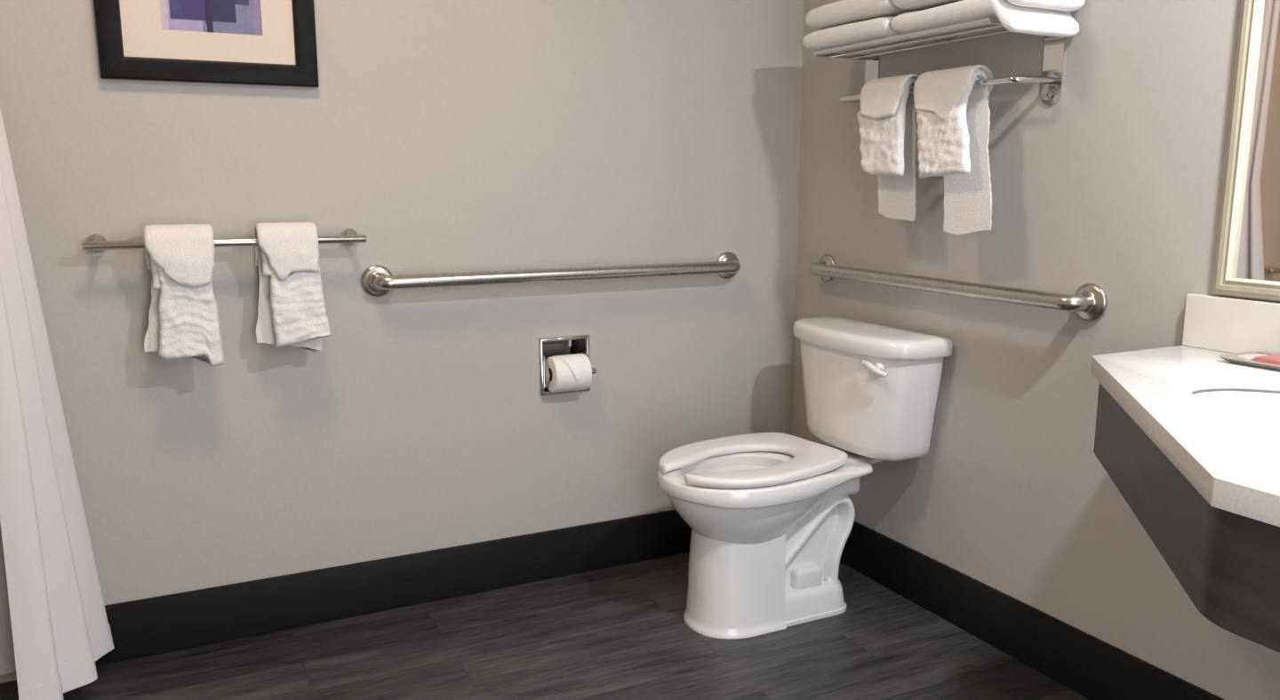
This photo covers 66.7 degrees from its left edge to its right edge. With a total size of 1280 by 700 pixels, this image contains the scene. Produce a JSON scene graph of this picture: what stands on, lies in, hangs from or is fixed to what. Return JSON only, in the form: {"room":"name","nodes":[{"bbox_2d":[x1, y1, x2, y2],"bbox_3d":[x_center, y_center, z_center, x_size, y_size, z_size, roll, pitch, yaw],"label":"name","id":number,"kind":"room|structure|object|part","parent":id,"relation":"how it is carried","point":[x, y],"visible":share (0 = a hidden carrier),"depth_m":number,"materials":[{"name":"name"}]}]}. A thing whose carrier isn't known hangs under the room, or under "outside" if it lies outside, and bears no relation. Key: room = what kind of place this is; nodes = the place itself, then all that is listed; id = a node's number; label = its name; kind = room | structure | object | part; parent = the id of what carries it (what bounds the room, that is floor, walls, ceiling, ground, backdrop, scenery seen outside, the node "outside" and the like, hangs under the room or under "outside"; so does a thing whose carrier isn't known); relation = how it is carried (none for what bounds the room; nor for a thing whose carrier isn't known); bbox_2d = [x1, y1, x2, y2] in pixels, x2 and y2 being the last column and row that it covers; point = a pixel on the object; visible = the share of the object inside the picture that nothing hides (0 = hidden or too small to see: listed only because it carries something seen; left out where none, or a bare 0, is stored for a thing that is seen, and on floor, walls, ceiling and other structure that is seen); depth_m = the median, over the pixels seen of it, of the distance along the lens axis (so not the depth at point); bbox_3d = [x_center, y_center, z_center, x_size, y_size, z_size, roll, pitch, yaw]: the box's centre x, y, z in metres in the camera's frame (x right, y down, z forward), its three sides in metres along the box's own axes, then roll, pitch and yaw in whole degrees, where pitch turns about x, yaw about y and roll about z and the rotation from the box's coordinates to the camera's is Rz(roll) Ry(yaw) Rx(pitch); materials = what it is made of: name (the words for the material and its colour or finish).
{"room":"hotel bathroom","nodes":[
{"label":"hotel bathroom","id":0,"kind":"room"},
{"bbox_2d":[0,0,804,605],"bbox_3d":[-0.807,-0.498,2.448,3.050,2.440,0.120,-5,11,-26],"label":"wall","id":1,"kind":"structure","parent":0,"point":[453,136],"depth_m":2.55,"materials":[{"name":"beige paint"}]},
{"bbox_2d":[0,671,16,683],"bbox_3d":[-1.797,-0.283,1.914,0.775,2.200,0.008,-5,11,-26],"label":"trim","id":2,"kind":"structure","parent":1,"relation":"attached to","point":[12,676],"depth_m":2.26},
{"bbox_2d":[94,0,319,87],"bbox_3d":[-0.986,-0.914,2.202,0.462,0.597,0.026,-5,11,-26],"label":"framed picture","id":3,"kind":"object","parent":1,"relation":"attached to","point":[235,42],"visible":1,"depth_m":2.24,"materials":[{"name":"black wood"}]},
{"bbox_2d":[160,0,262,35],"bbox_3d":[-0.983,-0.915,2.208,0.213,0.372,0.001,-5,11,-26],"label":"print","id":4,"kind":"object","parent":3,"relation":"attached to","point":[177,17],"depth_m":2.23,"materials":[{"name":"purple paper"}]},
{"bbox_2d":[81,228,366,253],"bbox_3d":[-0.966,-0.259,2.301,0.613,0.043,0.072,-5,11,-26],"label":"towel bar","id":5,"kind":"object","parent":1,"relation":"attached to","point":[95,243],"visible":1,"depth_m":2.26,"materials":[{"name":"silver metal"}]},
{"bbox_3d":[-1.222,-0.238,2.183,0.043,0.043,0.058,-5,11,-26],"label":"post","id":6,"kind":"part","parent":5,"relation":"part of","materials":[{"name":"silver metal"}]},
{"bbox_2d":[143,224,224,367],"bbox_3d":[-1.060,-0.124,2.241,0.164,0.328,0.102,-5,11,-26],"label":"hand towel","id":7,"kind":"object","parent":5,"relation":"hanging from","point":[183,316],"visible":1,"depth_m":2.21,"materials":[{"name":"white fabric"}]},
{"bbox_2d":[254,222,330,351],"bbox_3d":[-0.844,-0.148,2.347,0.168,0.318,0.102,-5,11,-26],"label":"hand towel","id":8,"kind":"object","parent":5,"relation":"hanging from","point":[292,311],"visible":1,"depth_m":2.32,"materials":[{"name":"white fabric"}]},
{"bbox_3d":[-0.721,-0.281,2.428,0.043,0.043,0.058,-5,11,-26],"label":"post","id":9,"kind":"part","parent":5,"relation":"part of","materials":[{"name":"silver metal"}]},
{"bbox_2d":[95,509,691,665],"bbox_3d":[-0.473,0.616,2.735,2.170,0.146,0.013,-5,11,-26],"label":"baseboard","id":10,"kind":"structure","parent":1,"relation":"attached to","point":[149,627],"depth_m":2.62,"materials":[{"name":"black rubber"}]},
{"bbox_2d":[360,251,740,296],"bbox_3d":[-0.188,-0.212,2.698,1.135,0.083,0.076,-5,11,-26],"label":"grab bar","id":11,"kind":"object","parent":1,"relation":"attached to","point":[376,280],"visible":1,"depth_m":2.62,"materials":[{"name":"silver metal"}]},
{"bbox_2d":[538,334,596,396],"bbox_3d":[-0.217,0.041,2.782,0.162,0.167,0.098,-5,11,-26],"label":"toilet paper holder","id":12,"kind":"object","parent":1,"relation":"attached to","point":[550,347],"visible":0.62,"depth_m":2.79,"materials":[{"name":"silver metal"}]},
{"bbox_3d":[-0.266,0.065,2.734,0.005,0.095,0.050,-5,11,-26],"label":"arm","id":13,"kind":"part","parent":12,"relation":"part of","materials":[{"name":"silver metal"}]},
{"bbox_2d":[545,353,591,392],"bbox_3d":[-0.202,0.065,2.746,0.108,0.102,0.106,-5,11,-26],"label":"toilet paper roll","id":14,"kind":"object","parent":12,"relation":"in","point":[570,372],"visible":0.97,"depth_m":2.71,"materials":[{"name":"paper"}]},
{"bbox_2d":[0,552,1089,699],"bbox_3d":[-0.169,0.968,1.286,2.950,0.050,2.950,-5,11,-26],"label":"floor","id":15,"kind":"structure","parent":0,"point":[621,632],"depth_m":2.37,"materials":[{"name":"grey plastic"}]},
{"bbox_2d":[657,316,952,639],"bbox_3d":[0.375,0.330,2.599,0.706,0.756,0.490,-5,11,-26],"label":"toilet","id":16,"kind":"object","parent":15,"relation":"on","point":[770,516],"visible":1,"depth_m":2.51,"materials":[{"name":"white ceramic"}]},
{"bbox_3d":[0.287,0.285,2.549,0.500,0.023,0.382,-5,11,-26],"label":"seat","id":17,"kind":"part","parent":16,"relation":"part of","materials":[{"name":"white plastic"}]},
{"bbox_3d":[0.359,0.375,2.590,0.661,0.160,0.374,-5,11,-26],"label":"bowl","id":18,"kind":"part","parent":16,"relation":"part of","materials":[{"name":"white ceramic"}]},
{"bbox_3d":[0.600,0.123,2.676,0.184,0.288,0.452,-5,11,-26],"label":"tank","id":19,"kind":"part","parent":16,"relation":"part of","materials":[{"name":"white ceramic"}]},
{"bbox_3d":[0.597,-0.037,2.647,0.211,0.050,0.490,-5,11,-26],"label":"tank lid","id":20,"kind":"part","parent":16,"relation":"part of","materials":[{"name":"white ceramic"}]},
{"bbox_3d":[0.600,0.047,2.464,0.039,0.033,0.081,-5,11,-26],"label":"flush lever","id":21,"kind":"part","parent":16,"relation":"part of","materials":[{"name":"white plastic"}]},
{"bbox_2d":[792,0,1279,699],"bbox_3d":[1.197,-0.375,1.740,0.100,2.440,2.950,-5,11,-26],"label":"wall","id":22,"kind":"structure","parent":0,"point":[1116,185],"depth_m":2.21,"materials":[{"name":"beige paint"}]},
{"bbox_2d":[813,16,1065,104],"bbox_3d":[0.685,-0.671,2.378,0.211,0.174,0.668,-5,11,-26],"label":"towel shelf","id":23,"kind":"object","parent":22,"relation":"attached to","point":[1052,78],"visible":0.73,"depth_m":2.20,"materials":[{"name":"silver metal"}]},
{"bbox_2d":[802,16,938,54],"bbox_3d":[0.603,-0.808,2.501,0.220,0.053,0.340,-5,11,-26],"label":"bath towel","id":24,"kind":"object","parent":23,"relation":"on","point":[878,28],"visible":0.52,"depth_m":2.43,"materials":[{"name":"white fabric"}]},
{"bbox_2d":[805,0,916,29],"bbox_3d":[0.603,-0.867,2.491,0.218,0.060,0.333,-5,11,-26],"label":"bath towel","id":25,"kind":"object","parent":24,"relation":"on","point":[844,12],"visible":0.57,"depth_m":2.43,"materials":[{"name":"white fabric"}]},
{"bbox_2d":[857,73,919,221],"bbox_3d":[0.630,-0.510,2.463,0.099,0.356,0.205,-5,11,-26],"label":"hand towel","id":26,"kind":"object","parent":23,"relation":"hanging from","point":[886,116],"visible":0.99,"depth_m":2.42,"materials":[{"name":"white fabric"}]},
{"bbox_3d":[0.601,-0.742,2.311,0.012,0.012,0.614,-5,11,-26],"label":"rail","id":27,"kind":"part","parent":23,"relation":"part of","materials":[{"name":"silver metal"}]},
{"bbox_3d":[0.620,-0.743,2.320,0.008,0.008,0.614,-5,11,-26],"label":"rod","id":28,"kind":"part","parent":23,"relation":"part of","materials":[{"name":"silver metal"}]},
{"bbox_3d":[0.677,-0.748,2.348,0.008,0.008,0.614,-5,11,-26],"label":"rod","id":29,"kind":"part","parent":23,"relation":"part of","materials":[{"name":"silver metal"}]},
{"bbox_3d":[0.688,-0.749,2.353,0.008,0.008,0.614,-5,11,-26],"label":"rod","id":30,"kind":"part","parent":23,"relation":"part of","materials":[{"name":"silver metal"}]},
{"bbox_3d":[0.745,-0.754,2.381,0.008,0.008,0.614,-5,11,-26],"label":"rod","id":31,"kind":"part","parent":23,"relation":"part of","materials":[{"name":"silver metal"}]},
{"bbox_2d":[913,64,992,234],"bbox_3d":[0.731,-0.461,2.261,0.103,0.383,0.238,-5,11,-26],"label":"hand towel","id":32,"kind":"object","parent":23,"relation":"hanging from","point":[953,115],"visible":0.99,"depth_m":2.23,"materials":[{"name":"white fabric"}]},
{"bbox_2d":[890,0,1079,37],"bbox_3d":[0.765,-0.731,2.185,0.217,0.090,0.378,-5,11,-26],"label":"bath towel","id":33,"kind":"object","parent":23,"relation":"on","point":[1032,20],"visible":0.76,"depth_m":2.06,"materials":[{"name":"white fabric"}]},
{"bbox_2d":[891,0,1085,11],"bbox_3d":[0.765,-0.790,2.173,0.218,0.105,0.385,-5,11,-26],"label":"bath towel","id":34,"kind":"object","parent":33,"relation":"on","point":[1063,5],"visible":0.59,"depth_m":2.05,"materials":[{"name":"white fabric"}]},
{"bbox_2d":[808,254,1107,321],"bbox_3d":[0.740,-0.173,2.508,0.076,0.083,1.013,-5,11,-26],"label":"grab bar","id":35,"kind":"object","parent":22,"relation":"attached to","point":[1090,301],"visible":1,"depth_m":2.30,"materials":[{"name":"silver metal"}]},
{"bbox_2d":[840,521,1223,699],"bbox_3d":[1.149,0.760,1.906,0.013,0.146,2.936,-5,11,-26],"label":"baseboard","id":36,"kind":"structure","parent":22,"relation":"attached to","point":[1092,668],"depth_m":2.37,"materials":[{"name":"black rubber"}]},
{"bbox_2d":[1090,293,1279,653],"bbox_3d":[1.085,0.181,1.045,0.794,0.280,1.612,-5,11,-26],"label":"vanity","id":37,"kind":"object","parent":22,"relation":"attached to","point":[1188,436],"visible":1,"depth_m":1.31,"materials":[{"name":"white stone"}]},
{"bbox_2d":[1090,345,1279,527],"bbox_3d":[1.085,0.160,1.041,0.794,0.034,1.612,-5,11,-26],"label":"countertop","id":38,"kind":"structure","parent":37,"relation":"on","point":[1230,457],"depth_m":1.32,"materials":[{"name":"white stone"}]},
{"bbox_2d":[1191,388,1279,422],"bbox_3d":[1.019,0.175,1.367,0.328,0.146,0.508,-5,11,-26],"label":"sink basin","id":39,"kind":"object","parent":38,"relation":"in","point":[1263,403],"depth_m":1.58,"materials":[{"name":"white ceramic"}]},
{"bbox_2d":[1218,351,1279,371],"bbox_3d":[1.135,0.031,1.648,0.102,0.011,0.258,-5,11,-26],"label":"tray","id":40,"kind":"object","parent":38,"relation":"on","point":[1232,358],"visible":0.66,"depth_m":1.70,"materials":[{"name":"white ceramic"}]},
{"bbox_2d":[1236,352,1266,360],"bbox_3d":[1.090,0.013,1.731,0.054,0.010,0.026,-5,11,-26],"label":"soap","id":41,"kind":"object","parent":40,"relation":"on","point":[1249,356],"visible":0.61,"depth_m":1.72,"materials":[{"name":"white"}]},
{"bbox_2d":[1254,353,1279,365],"bbox_3d":[1.126,0.023,1.666,0.063,0.012,0.110,-5,11,-26],"label":"packet","id":42,"kind":"object","parent":40,"relation":"on","point":[1273,359],"visible":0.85,"depth_m":1.69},
{"bbox_2d":[1182,293,1279,354],"bbox_3d":[1.432,0.064,1.198,0.020,0.102,1.610,-5,11,-26],"label":"backsplash","id":43,"kind":"structure","parent":22,"relation":"attached to","point":[1233,325],"depth_m":1.82,"materials":[{"name":"beige stone"}]},
{"bbox_2d":[1212,0,1279,301],"bbox_3d":[1.372,-0.466,1.225,0.022,0.924,1.254,-5,11,-26],"label":"wall mirror","id":44,"kind":"object","parent":22,"relation":"attached to","point":[1248,244],"visible":1,"depth_m":1.77,"materials":[{"name":"white mirror"}]},
{"bbox_2d":[1232,0,1279,281],"bbox_3d":[1.378,-0.466,1.228,0.006,0.856,1.186,-5,11,-26],"label":"mirror glass","id":45,"kind":"object","parent":44,"relation":"attached to","point":[1256,150],"depth_m":1.76,"materials":[{"name":"white"}]},
{"bbox_3d":[-0.787,-0.949,0.639,0.068,0.068,2.950,-5,11,-26],"label":"curtain rod","id":46,"kind":"object","parent":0,"visible":0},
{"bbox_2d":[0,106,114,699],"bbox_3d":[-1.355,-0.211,1.972,0.360,1.952,0.291,-5,11,-26],"label":"shower curtain","id":47,"kind":"object","parent":46,"relation":"hanging from","point":[54,627],"visible":1,"depth_m":2.09,"materials":[{"name":"white fabric"}]}
]}

